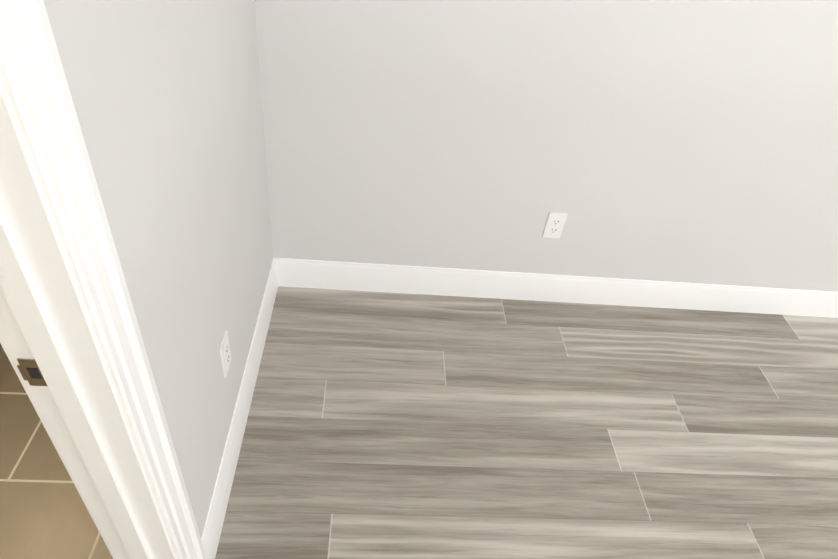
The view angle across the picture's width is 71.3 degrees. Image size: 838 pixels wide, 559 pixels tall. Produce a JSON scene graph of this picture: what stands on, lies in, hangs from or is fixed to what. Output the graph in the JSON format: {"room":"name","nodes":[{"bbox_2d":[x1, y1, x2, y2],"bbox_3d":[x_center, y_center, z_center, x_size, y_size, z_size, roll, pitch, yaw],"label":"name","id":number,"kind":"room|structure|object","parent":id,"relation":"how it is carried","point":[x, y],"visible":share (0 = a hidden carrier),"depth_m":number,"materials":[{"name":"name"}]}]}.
{"room":"empty room","nodes":[
{"label":"empty room","id":0,"kind":"room"},
{"bbox_2d":[0,344,112,558],"bbox_3d":[-1.569,0.884,1.249,1.895,0.005,2.850,3,40,-5],"label":"floor","id":1,"kind":"structure","parent":0,"point":[44,513],"depth_m":1.65,"materials":[{"name":"brown tile"}]},
{"bbox_2d":[43,0,272,537],"bbox_3d":[-0.425,0.319,-0.343,0.120,3.150,4.840,3,40,-5],"label":"wall","id":2,"kind":"structure","parent":0,"point":[166,97],"depth_m":1.19,"materials":[{"name":"paint"}]},
{"bbox_2d":[0,0,206,558],"bbox_3d":[-0.495,0.306,0.447,0.164,2.136,1.032,3,40,-5],"label":"trim","id":3,"kind":"structure","parent":2,"relation":"attached to","point":[72,342],"depth_m":0.80,"materials":[{"name":"white wood"}]},
{"bbox_2d":[220,331,231,377],"bbox_3d":[-0.530,0.206,1.609,0.007,0.115,0.070,3,40,-5],"label":"outlet","id":4,"kind":"object","parent":2,"relation":"attached to","point":[225,353],"visible":1,"depth_m":1.60,"materials":[{"name":"white plastic"}]},
{"bbox_2d":[201,260,280,558],"bbox_3d":[-0.564,0.357,1.922,0.014,0.140,1.144,3,40,-5],"label":"baseboard","id":5,"kind":"structure","parent":2,"relation":"attached to","point":[212,530],"depth_m":1.79,"materials":[{"name":"white wood"}]},
{"bbox_2d":[215,286,837,558],"bbox_3d":[0.622,1.621,0.815,6.520,0.100,4.840,3,40,-5],"label":"floor","id":6,"kind":"structure","parent":0,"point":[383,425],"depth_m":1.99,"materials":[{"name":"grey wood"}]},
{"bbox_2d":[254,0,837,291],"bbox_3d":[0.722,-1.145,1.557,6.510,3.150,0.120,3,40,-5],"label":"wall","id":7,"kind":"structure","parent":0,"point":[690,141],"depth_m":2.02,"materials":[{"name":"paint"}]},
{"bbox_2d":[542,213,567,237],"bbox_3d":[0.528,-0.208,2.269,0.070,0.115,0.007,3,40,-5],"label":"outlet","id":8,"kind":"object","parent":7,"relation":"attached to","point":[555,223],"visible":1,"depth_m":2.27,"materials":[{"name":"white plastic"}]},
{"bbox_2d":[273,257,837,317],"bbox_3d":[1.529,0.094,2.564,4.260,0.140,0.014,3,40,-5],"label":"baseboard","id":9,"kind":"structure","parent":7,"relation":"attached to","point":[318,274],"depth_m":2.47,"materials":[{"name":"white wood"}]}
]}

